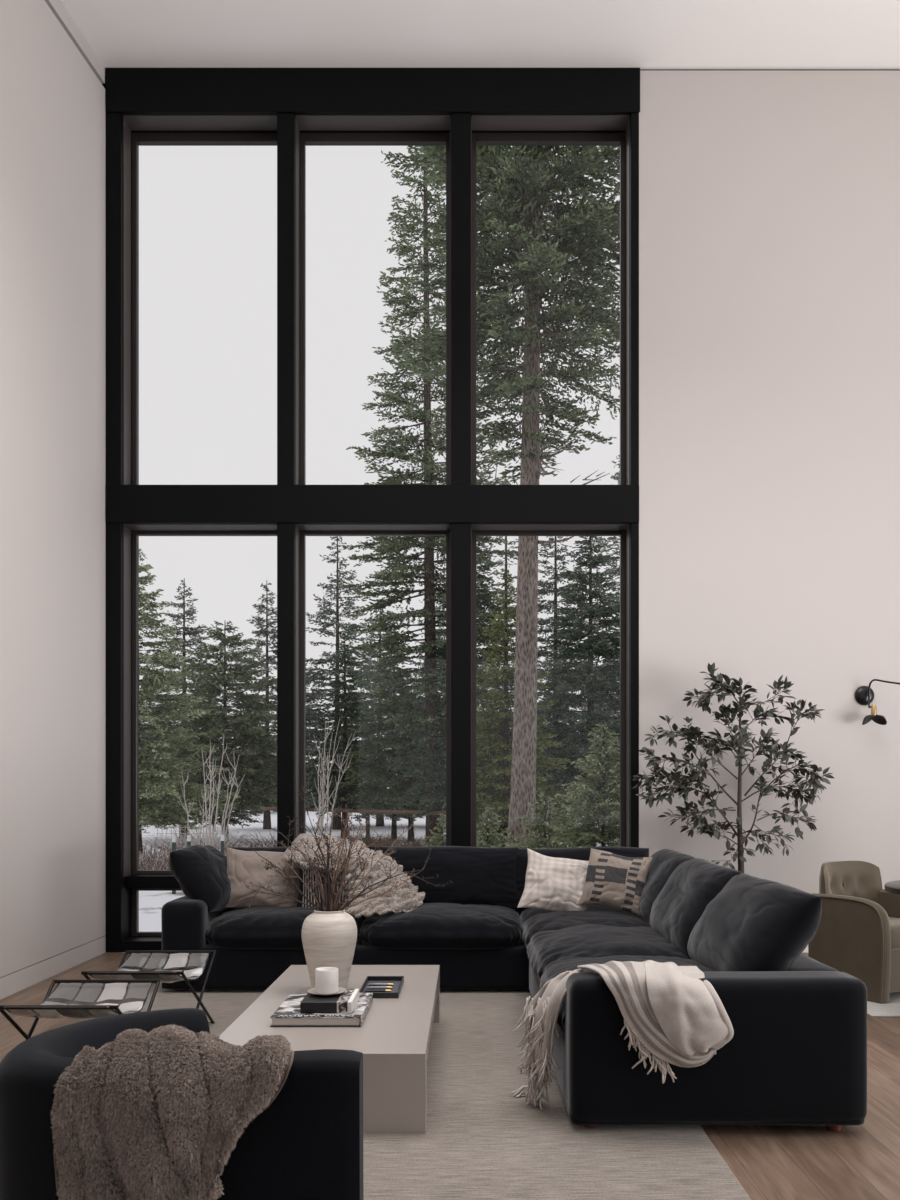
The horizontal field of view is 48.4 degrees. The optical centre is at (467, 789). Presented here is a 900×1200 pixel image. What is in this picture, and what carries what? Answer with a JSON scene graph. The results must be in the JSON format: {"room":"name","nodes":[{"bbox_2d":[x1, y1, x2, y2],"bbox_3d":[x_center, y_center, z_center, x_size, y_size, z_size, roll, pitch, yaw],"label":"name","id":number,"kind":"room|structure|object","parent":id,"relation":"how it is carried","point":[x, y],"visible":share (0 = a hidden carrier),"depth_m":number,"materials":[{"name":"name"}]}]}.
{"room":"living room","nodes":[
{"label":"living room","id":0,"kind":"room"},
{"bbox_2d":[0,0,104,976],"bbox_3d":[-2.925,-2.220,1.000,0.050,6.767,14.000,0,0,0],"label":"wall","id":1,"kind":"structure","parent":0,"point":[52,102],"depth_m":6.95,"materials":[{"name":"paint"}]},
{"bbox_2d":[0,936,104,999],"bbox_3d":[-2.925,1.234,1.000,0.050,0.131,14.000,0,0,0],"label":"baseboard","id":2,"kind":"structure","parent":1,"relation":"attached to","point":[14,982],"depth_m":6.93,"materials":[{"name":"paint"}]},
{"bbox_2d":[45,0,104,83],"bbox_3d":[-2.927,-4.534,1.000,0.046,2.524,14.000,0,0,0],"label":"trim","id":3,"kind":"structure","parent":1,"relation":"attached to","point":[57,7],"depth_m":7.46,"materials":[{"name":"paint"}]},
{"bbox_2d":[102,76,121,952],"bbox_3d":[-3.020,-2.256,1.250,0.160,7.311,14.500,0,0,0],"label":"trim","id":4,"kind":"structure","parent":1,"relation":"attached to","point":[104,85],"depth_m":8.11,"materials":[{"name":"black"}]},
{"bbox_2d":[0,953,899,1199],"bbox_3d":[2.900,1.400,1.000,11.800,0.200,14.000,0,0,0],"label":"floor","id":5,"kind":"structure","parent":0,"point":[770,1162],"depth_m":3.69,"materials":[{"name":"brown wood"}]},
{"bbox_2d":[140,986,750,1199],"bbox_3d":[-0.564,1.294,4.050,2.913,0.012,5.400,0,0,0],"label":"area rug","id":6,"kind":"object","parent":5,"relation":"on","point":[480,1141],"visible":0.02,"depth_m":3.65,"materials":[{"name":"carpet"}]},
{"bbox_2d":[0,980,159,1039],"bbox_3d":[-1.700,1.095,4.420,0.508,0.408,0.587,0,0,0],"label":"stool","id":7,"kind":"object","parent":6,"relation":"on","point":[70,999],"visible":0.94,"depth_m":4.57,"materials":[{"name":"leather"}]},
{"bbox_2d":[81,951,215,1023],"bbox_3d":[-1.650,1.095,5.235,0.508,0.408,0.657,0,0,0],"label":"stool","id":8,"kind":"object","parent":6,"relation":"on","point":[164,966],"visible":0.82,"depth_m":5.41,"materials":[{"name":"leather"}]},
{"bbox_2d":[0,1008,362,1199],"bbox_3d":[-0.751,0.967,2.798,0.983,0.643,0.868,0,0,0],"label":"barrel chair","id":9,"kind":"object","parent":6,"relation":"on","point":[307,1144],"visible":0.41,"depth_m":2.39,"materials":[{"name":"black fabric"}]},
{"bbox_2d":[50,1024,293,1199],"bbox_3d":[-0.700,0.814,2.432,0.585,0.466,0.336,0,0,0],"label":"fur throw","id":10,"kind":"object","parent":9,"relation":"on","point":[159,1127],"visible":1,"depth_m":2.32,"materials":[{"name":"fur"}]},
{"bbox_2d":[219,965,439,1132],"bbox_3d":[-0.580,1.138,4.700,0.841,0.300,1.900,0,0,0],"label":"coffee table","id":11,"kind":"object","parent":6,"relation":"on","point":[393,1038],"visible":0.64,"depth_m":4.06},
{"bbox_2d":[270,993,372,1026],"bbox_3d":[-0.634,0.966,4.415,0.382,0.042,0.500,0,0,0],"label":"book","id":12,"kind":"object","parent":11,"relation":"on","point":[288,1014],"visible":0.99,"depth_m":4.17,"materials":[{"name":"grey paper"}]},
{"bbox_2d":[300,989,358,1012],"bbox_3d":[-0.601,0.921,4.373,0.218,0.049,0.284,0,0,0],"label":"book","id":13,"kind":"object","parent":12,"relation":"on","point":[345,1002],"visible":0.9,"depth_m":4.23,"materials":[{"name":"grey paper"}]},
{"bbox_2d":[307,987,345,995],"bbox_3d":[-0.621,0.889,4.400,0.172,0.016,0.172,0,0,0],"label":"saucer","id":14,"kind":"object","parent":13,"relation":"on","point":[340,989],"visible":0.56,"depth_m":4.38,"materials":[{"name":"grey ceramic"}]},
{"bbox_2d":[315,967,337,993],"bbox_3d":[-0.621,0.838,4.400,0.101,0.102,0.101,0,0,0],"label":"candle","id":15,"kind":"object","parent":14,"relation":"on","point":[326,978],"visible":1,"depth_m":4.36,"materials":[{"name":"white wax"}]},
{"bbox_2d":[301,910,356,988],"bbox_3d":[-0.676,0.787,4.880,0.270,0.406,0.270,0,0,-8],"label":"vase","id":16,"kind":"object","parent":11,"relation":"on","point":[329,939],"visible":0.73,"depth_m":4.78,"materials":[{"name":"beige ceramic"}]},
{"bbox_2d":[244,784,452,911],"bbox_3d":[-0.609,0.451,4.940,0.981,0.961,0.678,0,0,-18],"label":"branch arrangement","id":17,"kind":"object","parent":16,"relation":"in","point":[328,904],"visible":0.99,"depth_m":4.90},
{"bbox_2d":[359,976,403,997],"bbox_3d":[-0.425,0.974,4.950,0.190,0.028,0.420,0,0,0],"label":"tray","id":18,"kind":"object","parent":11,"relation":"on","point":[398,981],"visible":0.82,"depth_m":5.00,"materials":[{"name":"grey"}]},
{"bbox_2d":[365,989,390,991],"bbox_3d":[-0.436,0.975,4.850,0.127,0.014,0.014,0,0,-4],"label":"pen","id":19,"kind":"object","parent":18,"relation":"in","point":[383,990],"visible":0.82,"depth_m":4.84,"materials":[{"name":"black"}]},
{"bbox_2d":[366,986,391,988],"bbox_3d":[-0.436,0.975,4.930,0.127,0.014,0.014,0,0,-2],"label":"pen","id":20,"kind":"object","parent":18,"relation":"in","point":[371,987],"visible":0.95,"depth_m":4.92,"materials":[{"name":"grey"}]},
{"bbox_2d":[368,983,393,985],"bbox_3d":[-0.436,0.975,5.010,0.127,0.014,0.014,0,0,2],"label":"pen","id":21,"kind":"object","parent":18,"relation":"in","point":[370,984],"visible":0.97,"depth_m":5.01,"materials":[{"name":"grey"}]},
{"bbox_2d":[162,845,866,1130],"bbox_3d":[-0.228,0.835,5.606,3.486,0.930,3.715,0,0,0],"label":"sectional sofa","id":22,"kind":"object","parent":5,"relation":"on","point":[796,1054],"visible":0.77,"depth_m":4.59,"materials":[{"name":"grey fabric"}]},
{"bbox_2d":[169,845,230,911],"bbox_3d":[-1.772,0.599,6.803,0.285,0.489,0.635,-35,-3,5],"label":"cushion","id":23,"kind":"object","parent":22,"relation":"on","point":[200,871],"depth_m":6.54,"materials":[{"name":"grey fabric"}]},
{"bbox_2d":[229,846,290,910],"bbox_3d":[-1.221,0.636,7.118,1.020,0.474,0.272,0,-14,0],"label":"cushion","id":24,"kind":"object","parent":22,"relation":"on","point":[273,849],"depth_m":7.10,"materials":[{"name":"grey fabric"}]},
{"bbox_2d":[225,848,298,907],"bbox_3d":[-1.392,0.609,6.798,0.551,0.432,0.214,0,0,-6],"label":"throw pillow","id":25,"kind":"object","parent":22,"relation":"on","point":[242,866],"visible":0.7,"depth_m":6.73,"materials":[{"name":"beige fabric"}]},
{"bbox_2d":[205,905,365,948],"bbox_3d":[-1.193,0.902,6.770,1.036,0.266,0.952,0,0,0],"label":"seat cushion","id":26,"kind":"object","parent":22,"relation":"on","point":[261,927],"depth_m":6.35,"materials":[{"name":"grey fabric"}]},
{"bbox_2d":[297,852,372,910],"bbox_3d":[-0.895,0.631,6.720,0.543,0.420,0.202,0,0,5],"label":"throw pillow","id":27,"kind":"object","parent":22,"relation":"on","point":[302,876],"visible":0.14,"depth_m":6.66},
{"bbox_2d":[283,833,424,917],"bbox_3d":[-0.744,0.555,6.767,0.876,0.521,0.711,0,0,25],"label":"fur throw","id":28,"kind":"object","parent":22,"relation":"on","point":[403,900],"visible":0.63,"depth_m":6.59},
{"bbox_2d":[359,903,522,948],"bbox_3d":[-0.170,0.903,6.770,1.112,0.263,0.952,0,0,0],"label":"seat cushion","id":29,"kind":"object","parent":22,"relation":"on","point":[430,925],"depth_m":6.34,"materials":[{"name":"grey fabric"}]},
{"bbox_2d":[369,846,518,909],"bbox_3d":[-0.190,0.635,7.119,1.134,0.476,0.269,0,-13,0],"label":"cushion","id":30,"kind":"object","parent":22,"relation":"on","point":[489,876],"depth_m":7.01,"materials":[{"name":"grey fabric"}]},
{"bbox_2d":[517,848,588,911],"bbox_3d":[0.585,0.617,6.579,0.518,0.449,0.223,0,0,5],"label":"throw pillow","id":31,"kind":"object","parent":22,"relation":"on","point":[552,884],"visible":0.82,"depth_m":6.52,"materials":[{"name":"beige fabric"}]},
{"bbox_2d":[515,847,648,912],"bbox_3d":[0.795,0.641,7.129,1.021,0.479,0.265,0,-13,0],"label":"cushion","id":32,"kind":"object","parent":22,"relation":"on","point":[580,853],"depth_m":7.08,"materials":[{"name":"grey fabric"}]},
{"bbox_2d":[520,904,649,947],"bbox_3d":[0.815,0.906,6.620,0.961,0.257,1.251,0,0,0],"label":"seat cushion","id":33,"kind":"object","parent":22,"relation":"on","point":[532,921],"depth_m":6.28,"materials":[{"name":"grey fabric"}]},
{"bbox_2d":[527,924,691,981],"bbox_3d":[0.815,0.902,5.511,0.961,0.266,1.151,0,0,0],"label":"seat cushion","id":34,"kind":"object","parent":22,"relation":"on","point":[548,945],"depth_m":5.23,"materials":[{"name":"grey fabric"}]},
{"bbox_2d":[577,848,651,914],"bbox_3d":[0.947,0.587,6.448,0.455,0.410,0.187,0,0,26],"label":"throw pillow","id":35,"kind":"object","parent":22,"relation":"on","point":[612,880],"visible":0.94,"depth_m":6.40,"materials":[{"name":"fabric"}]},
{"bbox_2d":[509,960,733,1110],"bbox_3d":[0.558,0.979,3.894,0.935,0.612,0.385,0,0,20],"label":"throw","id":36,"kind":"object","parent":22,"relation":"on","point":[679,1018],"visible":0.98,"depth_m":3.70,"materials":[{"name":"fabric"}]},
{"bbox_2d":[540,955,714,1034],"bbox_3d":[0.815,0.904,4.480,0.961,0.262,1.072,0,0,0],"label":"seat cushion","id":37,"kind":"object","parent":22,"relation":"on","point":[553,969],"depth_m":4.62,"materials":[{"name":"grey fabric"}]},
{"bbox_2d":[638,849,694,923],"bbox_3d":[1.267,0.631,6.458,0.304,0.506,0.944,30,0,0],"label":"cushion","id":38,"kind":"object","parent":22,"relation":"on","point":[663,862],"depth_m":6.20,"materials":[{"name":"grey fabric"}]},
{"bbox_2d":[650,858,741,958],"bbox_3d":[1.241,0.627,5.489,0.310,0.518,1.008,32,0,0],"label":"cushion","id":39,"kind":"object","parent":22,"relation":"on","point":[687,892],"depth_m":5.19,"materials":[{"name":"grey fabric"}]},
{"bbox_2d":[687,873,821,971],"bbox_3d":[1.255,0.633,4.498,0.322,0.516,1.026,36,0,0],"label":"cushion","id":40,"kind":"object","parent":22,"relation":"on","point":[746,922],"depth_m":4.14,"materials":[{"name":"grey fabric"}]},
{"bbox_2d":[632,662,833,872],"bbox_3d":[2.034,0.164,7.502,1.559,2.273,0.682,0,0,0],"label":"potted tree","id":41,"kind":"object","parent":5,"relation":"on","point":[692,732],"visible":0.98,"depth_m":7.58,"materials":[{"name":"green plant"}]},
{"bbox_2d":[867,991,899,1016],"bbox_3d":[3.755,1.295,6.660,2.890,0.010,1.880,0,0,0],"label":"dining rug","id":42,"kind":"object","parent":5,"relation":"on","point":[891,1009],"visible":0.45,"depth_m":5.90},
{"bbox_2d":[808,860,899,1003],"bbox_3d":[2.632,0.882,6.448,0.695,0.815,0.607,0,0,-32],"label":"tufted armchair","id":43,"kind":"object","parent":42,"relation":"on","point":[857,935],"visible":0.91,"depth_m":6.25,"materials":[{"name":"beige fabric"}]},
{"bbox_2d":[888,916,899,949],"bbox_3d":[2.656,0.911,6.409,0.499,0.160,0.436,0,0,-32],"label":"seat cushion","id":44,"kind":"object","parent":43,"relation":"on","point":[894,923],"depth_m":6.15,"materials":[{"name":"beige fabric"}]},
{"bbox_2d":[884,880,899,894],"bbox_3d":[2.860,0.915,5.600,0.976,0.750,0.976,0,0,0],"label":"round table","id":45,"kind":"object","parent":42,"relation":"on","point":[893,887],"visible":1,"depth_m":5.65,"materials":[{"name":"stone"}]},
{"bbox_2d":[61,0,899,75],"bbox_3d":[2.900,-4.761,1.150,12.200,2.799,14.700,0,0,0],"label":"ceiling","id":46,"kind":"structure","parent":0,"point":[642,34],"depth_m":7.52,"materials":[{"name":"white paint"}]},
{"bbox_2d":[639,71,899,893],"bbox_3d":[5.084,-2.291,8.175,7.432,6.931,0.350,0,0,0],"label":"wall","id":47,"kind":"structure","parent":0,"point":[769,201],"depth_m":8.00,"materials":[{"name":"paint"}]},
{"bbox_2d":[106,68,639,951],"bbox_3d":[-0.760,-2.236,8.164,4.272,7.072,0.352,0,0,0],"label":"window","id":48,"kind":"structure","parent":47,"relation":"in","point":[291,110],"depth_m":8.00,"materials":[{"name":"black metal"}]},
{"bbox_2d":[641,70,899,70],"bbox_3d":[5.094,-5.781,8.165,7.412,0.090,0.270,0,0,0],"label":"trim","id":49,"kind":"structure","parent":47,"relation":"attached to","point":[641,70],"depth_m":8.03,"materials":[{"name":"black"}]},
{"bbox_2d":[855,679,899,724],"bbox_3d":[3.412,-0.695,7.780,0.771,0.364,0.202,0,0,31],"label":"wall sconce","id":50,"kind":"object","parent":47,"relation":"attached to","point":[864,695],"visible":1,"depth_m":7.92,"materials":[{"name":"black"}]},
{"bbox_2d":[871,704,876,715],"bbox_3d":[3.198,-0.632,7.880,0.045,0.087,0.045,0,0,0],"label":"socket","id":51,"kind":"object","parent":50,"relation":"attached to","point":[873,708],"depth_m":7.86,"materials":[{"name":"gold metal"}]},
{"label":"outside","id":52,"kind":"structure","parent":0,"visible":0},
{"bbox_2d":[122,795,618,952],"bbox_3d":[0.000,1.008,68.360,90.000,1.058,120.000,0,0,0],"label":"ground","id":53,"kind":"structure","parent":52,"point":[151,903],"depth_m":34.45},
{"bbox_2d":[140,675,165,797],"bbox_3d":[-19.526,-2.698,61.774,5.671,8.952,5.847,0,0,-19],"label":"spruce tree","id":54,"kind":"object","parent":53,"relation":"on","point":[149,702],"visible":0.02,"depth_m":61.88,"materials":[{"name":"green plant"}]},
{"bbox_2d":[139,851,167,869],"bbox_3d":[-5.352,1.270,17.512,2.008,0.531,1.995,0,0,-19],"label":"dry shrub","id":55,"kind":"object","parent":53,"relation":"on","point":[144,851],"visible":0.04,"depth_m":17.17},
{"bbox_2d":[139,846,168,868],"bbox_3d":[-5.862,1.254,17.879,1.833,0.567,1.883,0,0,-21],"label":"dry shrub","id":56,"kind":"object","parent":53,"relation":"on","point":[151,846],"visible":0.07,"depth_m":17.70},
{"bbox_2d":[140,859,167,869],"bbox_3d":[-5.272,1.338,17.097,1.476,0.393,1.486,0,0,3],"label":"dry shrub","id":57,"kind":"object","parent":53,"relation":"on","point":[152,859],"visible":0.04,"depth_m":16.87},
{"bbox_2d":[139,849,171,869],"bbox_3d":[-5.108,1.223,16.404,2.161,0.650,2.104,0,0,1],"label":"dry shrub","id":58,"kind":"object","parent":53,"relation":"on","point":[152,863],"visible":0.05,"depth_m":16.12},
{"bbox_2d":[139,841,193,861],"bbox_3d":[-6.582,1.178,20.111,2.279,0.705,2.341,0,0,-33],"label":"dry shrub","id":59,"kind":"object","parent":53,"relation":"on","point":[144,849],"visible":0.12,"depth_m":20.55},
{"bbox_2d":[139,842,200,869],"bbox_3d":[-5.353,1.212,17.286,2.226,0.670,2.167,0,0,9],"label":"dry shrub","id":60,"kind":"object","parent":53,"relation":"on","point":[200,842],"visible":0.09,"depth_m":17.27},
{"bbox_2d":[172,836,175,893],"bbox_3d":[-4.204,1.097,14.300,0.046,0.880,0.046,0,0,0],"label":"fence post","id":61,"kind":"object","parent":53,"relation":"on","point":[173,837],"visible":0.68,"depth_m":14.28,"materials":[{"name":"green metal"}]},
{"bbox_2d":[142,829,208,848],"bbox_3d":[-7.594,1.268,25.584,1.910,0.505,1.897,0,0,10],"label":"dry shrub","id":62,"kind":"object","parent":53,"relation":"on","point":[147,843],"visible":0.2,"depth_m":25.47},
{"bbox_2d":[139,836,226,867],"bbox_3d":[-5.809,1.184,18.159,2.594,0.686,2.577,0,0,8],"label":"dry shrub","id":63,"kind":"object","parent":53,"relation":"on","point":[160,859],"visible":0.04,"depth_m":18.47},
{"bbox_2d":[187,835,190,846],"bbox_3d":[-4.073,1.100,14.600,0.046,0.880,0.046,0,0,0],"label":"fence post","id":64,"kind":"object","parent":53,"relation":"on","point":[188,836],"visible":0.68,"depth_m":14.58,"materials":[{"name":"green metal"}]},
{"bbox_2d":[139,549,239,855],"bbox_3d":[-7.121,-1.920,21.810,4.171,6.902,4.309,0,0,-26],"label":"spruce tree","id":65,"kind":"object","parent":53,"relation":"on","point":[159,681],"visible":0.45,"depth_m":21.81,"materials":[{"name":"green plant"}]},
{"bbox_2d":[156,825,223,858],"bbox_3d":[-5.143,1.075,18.500,1.240,0.850,0.008,0,0,0],"label":"wire fence","id":66,"kind":"object","parent":53,"relation":"on","point":[157,827],"visible":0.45,"depth_m":18.49,"materials":[{"name":"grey metal"}]},
{"bbox_2d":[179,771,208,845],"bbox_3d":[-5.052,0.582,18.511,0.591,1.876,0.213,0,0,-10],"label":"sapling","id":67,"kind":"object","parent":53,"relation":"on","point":[187,811],"visible":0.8,"depth_m":18.48,"materials":[{"name":"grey plant"}]},
{"bbox_2d":[140,578,251,838],"bbox_3d":[-8.685,-2.396,30.192,4.178,7.901,4.630,0,0,0],"label":"spruce tree","id":68,"kind":"object","parent":53,"relation":"on","point":[196,632],"visible":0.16,"depth_m":29.88,"materials":[{"name":"green plant"}]},
{"bbox_2d":[146,830,262,856],"bbox_3d":[-5.682,1.162,20.998,2.419,0.748,2.485,0,0,27],"label":"dry shrub","id":69,"kind":"object","parent":53,"relation":"on","point":[174,830],"visible":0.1,"depth_m":21.13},
{"bbox_2d":[165,825,254,848],"bbox_3d":[-6.410,1.176,25.258,2.549,0.679,2.565,0,0,34],"label":"dry shrub","id":70,"kind":"object","parent":53,"relation":"on","point":[228,836],"visible":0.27,"depth_m":25.24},
{"bbox_2d":[199,736,226,846],"bbox_3d":[-4.519,0.266,17.511,0.434,2.519,0.622,0,0,20],"label":"sapling","id":71,"kind":"object","parent":53,"relation":"on","point":[210,771],"visible":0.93,"depth_m":17.56,"materials":[{"name":"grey plant"}]},
{"bbox_2d":[221,835,223,853],"bbox_3d":[-3.633,1.103,14.800,0.046,0.880,0.046,0,0,0],"label":"fence post","id":72,"kind":"object","parent":53,"relation":"on","point":[222,836],"visible":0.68,"depth_m":14.78,"materials":[{"name":"green metal"}]},
{"bbox_2d":[141,621,309,837],"bbox_3d":[-6.907,-1.604,28.099,4.855,6.301,4.273,0,0,-30],"label":"fir tree","id":73,"kind":"object","parent":53,"relation":"on","point":[258,776],"visible":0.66,"depth_m":27.63,"materials":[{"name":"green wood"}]},
{"bbox_2d":[200,833,251,846],"bbox_3d":[-6.431,1.306,25.828,1.593,0.421,1.583,0,0,29],"label":"dry shrub","id":74,"kind":"object","parent":53,"relation":"on","point":[242,833],"visible":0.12,"depth_m":25.86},
{"bbox_2d":[215,751,244,851],"bbox_3d":[-4.547,0.369,19.082,0.528,2.310,0.305,0,0,-41],"label":"sapling","id":75,"kind":"object","parent":53,"relation":"on","point":[232,784],"visible":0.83,"depth_m":19.07,"materials":[{"name":"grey plant"}]},
{"bbox_2d":[216,839,272,855],"bbox_3d":[-4.125,1.232,20.008,2.300,0.612,2.314,0,0,0],"label":"dry shrub","id":76,"kind":"object","parent":53,"relation":"on","point":[264,839],"visible":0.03,"depth_m":19.98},
{"bbox_2d":[229,693,276,812],"bbox_3d":[-12.552,-1.949,58.139,4.656,7.351,4.801,0,0,-33],"label":"spruce tree","id":77,"kind":"object","parent":53,"relation":"on","point":[255,693],"visible":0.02,"depth_m":58.02,"materials":[{"name":"green plant"}]},
{"bbox_2d":[222,580,329,828],"bbox_3d":[-7.692,-3.231,37.943,5.165,9.501,5.171,0,0,44],"label":"spruce tree","id":78,"kind":"object","parent":53,"relation":"on","point":[273,633],"visible":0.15,"depth_m":37.86,"materials":[{"name":"green plant"}]},
{"bbox_2d":[228,824,325,846],"bbox_3d":[-4.609,1.177,23.855,2.467,0.742,2.401,0,0,-12],"label":"dry shrub","id":79,"kind":"object","parent":53,"relation":"on","point":[259,842],"visible":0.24,"depth_m":23.96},
{"bbox_2d":[262,673,330,806],"bbox_3d":[-11.239,-3.193,65.711,6.456,9.884,6.261,0,0,-41],"label":"spruce tree","id":80,"kind":"object","parent":53,"relation":"on","point":[313,702],"visible":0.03,"depth_m":65.82,"materials":[{"name":"green plant"}]},
{"bbox_2d":[311,721,333,834],"bbox_3d":[-2.898,0.069,20.035,0.452,2.928,0.403,0,0,0],"label":"sapling","id":81,"kind":"object","parent":53,"relation":"on","point":[321,801],"visible":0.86,"depth_m":20.00,"materials":[{"name":"grey plant"}]},
{"bbox_2d":[213,806,445,839],"bbox_3d":[-8.044,1.054,34.623,0.180,1.017,24.845,0,0,-41],"label":"rail fence","id":82,"kind":"object","parent":53,"relation":"on","point":[366,811],"visible":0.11,"depth_m":28.51,"materials":[{"name":"brown wood"}]},
{"bbox_2d":[272,536,398,829],"bbox_3d":[-5.093,-4.217,38.177,5.020,11.502,5.343,0,0,-4],"label":"spruce tree","id":83,"kind":"object","parent":53,"relation":"on","point":[311,713],"visible":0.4,"depth_m":37.82,"materials":[{"name":"green plant"}]},
{"bbox_2d":[321,719,354,833],"bbox_3d":[-2.760,0.009,21.094,0.492,3.037,0.772,0,0,28],"label":"sapling","id":84,"kind":"object","parent":53,"relation":"on","point":[341,765],"visible":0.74,"depth_m":21.07,"materials":[{"name":"grey plant"}]},
{"bbox_2d":[306,633,386,837],"bbox_3d":[-3.924,-1.674,30.915,3.047,6.401,2.893,0,0,0],"label":"spruce tree","id":85,"kind":"object","parent":53,"relation":"on","point":[347,712],"visible":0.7,"depth_m":30.90,"materials":[{"name":"green plant"}]},
{"bbox_2d":[340,684,368,795],"bbox_3d":[-8.064,-2.990,71.894,6.081,9.311,5.898,0,0,42],"label":"spruce tree","id":86,"kind":"object","parent":53,"relation":"on","point":[348,684],"visible":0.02,"depth_m":71.91,"materials":[{"name":"green plant"}]},
{"bbox_2d":[339,832,390,844],"bbox_3d":[-2.602,1.274,26.869,1.777,0.535,1.730,0,0,28],"label":"dry shrub","id":87,"kind":"object","parent":53,"relation":"on","point":[360,832],"visible":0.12,"depth_m":26.97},
{"bbox_2d":[310,605,425,825],"bbox_3d":[-3.678,-3.197,42.108,5.998,9.501,5.652,0,0,27],"label":"spruce tree","id":88,"kind":"object","parent":53,"relation":"on","point":[379,821],"visible":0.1,"depth_m":41.79,"materials":[{"name":"green plant"}]},
{"bbox_2d":[336,825,405,846],"bbox_3d":[-2.701,1.215,26.073,2.168,0.652,2.110,0,0,-8],"label":"dry shrub","id":89,"kind":"object","parent":53,"relation":"on","point":[395,838],"visible":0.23,"depth_m":26.10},
{"bbox_2d":[335,628,443,839],"bbox_3d":[-2.170,-1.690,29.422,3.458,6.414,3.687,0,0,-31],"label":"fir tree","id":90,"kind":"object","parent":53,"relation":"on","point":[366,778],"visible":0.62,"depth_m":29.15,"materials":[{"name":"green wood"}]},
{"bbox_2d":[371,684,425,841],"bbox_3d":[-1.735,-0.777,29.008,2.112,4.600,2.107,0,0,-27],"label":"fir tree","id":91,"kind":"object","parent":53,"relation":"on","point":[400,776],"visible":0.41,"depth_m":28.89,"materials":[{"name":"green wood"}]},
{"bbox_2d":[367,832,438,846],"bbox_3d":[-1.666,1.241,23.986,1.980,0.596,1.928,0,0,-39],"label":"dry shrub","id":92,"kind":"object","parent":53,"relation":"on","point":[389,843],"visible":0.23,"depth_m":24.19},
{"bbox_2d":[391,829,444,846],"bbox_3d":[-0.815,1.211,25.119,2.236,0.691,2.296,0,0,15],"label":"dry shrub","id":93,"kind":"object","parent":53,"relation":"on","point":[432,829],"visible":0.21,"depth_m":24.81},
{"bbox_2d":[338,146,517,844],"bbox_3d":[-0.963,-9.255,27.060,5.226,21.605,5.258,0,0,0],"label":"fir tree","id":94,"kind":"object","parent":53,"relation":"on","point":[427,568],"visible":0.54,"depth_m":26.69,"materials":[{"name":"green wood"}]},
{"bbox_2d":[421,813,445,845],"bbox_3d":[-0.406,0.973,15.940,0.868,1.198,1.073,0,0,0],"label":"fir tree","id":95,"kind":"object","parent":53,"relation":"on","point":[440,836],"visible":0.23,"depth_m":15.97,"materials":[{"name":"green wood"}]},
{"bbox_2d":[381,567,500,827],"bbox_3d":[-0.682,-3.722,40.223,5.614,10.505,5.124,0,0,31],"label":"spruce tree","id":96,"kind":"object","parent":53,"relation":"on","point":[437,635],"visible":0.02,"depth_m":39.70,"materials":[{"name":"green plant"}]},
{"bbox_2d":[385,536,550,829],"bbox_3d":[0.013,-3.155,26.966,4.438,9.400,4.777,0,0,-10],"label":"spruce tree","id":97,"kind":"object","parent":53,"relation":"on","point":[441,779],"visible":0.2,"depth_m":26.53,"materials":[{"name":"green plant"}]},
{"bbox_2d":[476,807,518,846],"bbox_3d":[0.347,0.950,15.062,1.343,1.386,1.474,0,0,-19],"label":"fir tree","id":98,"kind":"object","parent":53,"relation":"on","point":[481,840],"visible":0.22,"depth_m":14.94,"materials":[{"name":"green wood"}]},
{"bbox_2d":[380,145,619,848],"bbox_3d":[1.043,-7.965,16.009,4.750,19.009,5.162,0,0,-19],"label":"fir tree","id":99,"kind":"object","parent":53,"relation":"on","point":[525,183],"visible":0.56,"depth_m":15.71,"materials":[{"name":"green plant"}]},
{"bbox_2d":[435,566,582,847],"bbox_3d":[0.809,-1.451,20.053,2.892,5.940,3.061,0,0,0],"label":"fir tree","id":100,"kind":"object","parent":53,"relation":"on","point":[501,801],"visible":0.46,"depth_m":19.84,"materials":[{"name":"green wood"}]},
{"bbox_2d":[477,478,544,727],"bbox_3d":[1.782,-5.769,42.316,3.948,14.604,3.529,0,0,0],"label":"pine tree","id":101,"kind":"object","parent":53,"relation":"on","point":[501,563],"visible":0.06,"depth_m":41.94,"materials":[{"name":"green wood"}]},
{"bbox_2d":[505,793,582,848],"bbox_3d":[1.051,0.821,12.561,1.437,1.585,1.452,0,0,36],"label":"fir tree","id":102,"kind":"object","parent":53,"relation":"on","point":[541,839],"visible":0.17,"depth_m":12.56,"materials":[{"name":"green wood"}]},
{"bbox_2d":[482,536,617,823],"bbox_3d":[2.934,-4.248,34.172,5.477,11.595,5.674,0,0,-27],"label":"spruce tree","id":103,"kind":"object","parent":53,"relation":"on","point":[546,585],"visible":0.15,"depth_m":33.82,"materials":[{"name":"green plant"}]},
{"bbox_2d":[499,536,619,847],"bbox_3d":[2.917,-2.567,24.037,4.674,8.206,4.718,0,0,-45],"label":"spruce tree","id":104,"kind":"object","parent":53,"relation":"on","point":[593,684],"visible":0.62,"depth_m":23.65,"materials":[{"name":"green plant"}]},
{"bbox_2d":[537,692,597,800],"bbox_3d":[5.837,-2.396,64.044,5.390,8.252,5.227,0,0,12],"label":"spruce tree","id":105,"kind":"object","parent":53,"relation":"on","point":[550,692],"visible":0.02,"depth_m":63.41,"materials":[{"name":"green plant"}]},
{"bbox_2d":[534,720,619,848],"bbox_3d":[1.511,0.436,11.432,1.914,2.466,1.779,0,0,-5],"label":"fir tree","id":106,"kind":"object","parent":53,"relation":"on","point":[593,769],"visible":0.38,"depth_m":11.29,"materials":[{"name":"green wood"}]},
{"bbox_2d":[551,455,619,786],"bbox_3d":[5.094,-4.854,31.894,5.464,12.779,6.150,0,0,19],"label":"spruce tree","id":107,"kind":"object","parent":53,"relation":"on","point":[612,572],"visible":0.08,"depth_m":31.78,"materials":[{"name":"green plant"}]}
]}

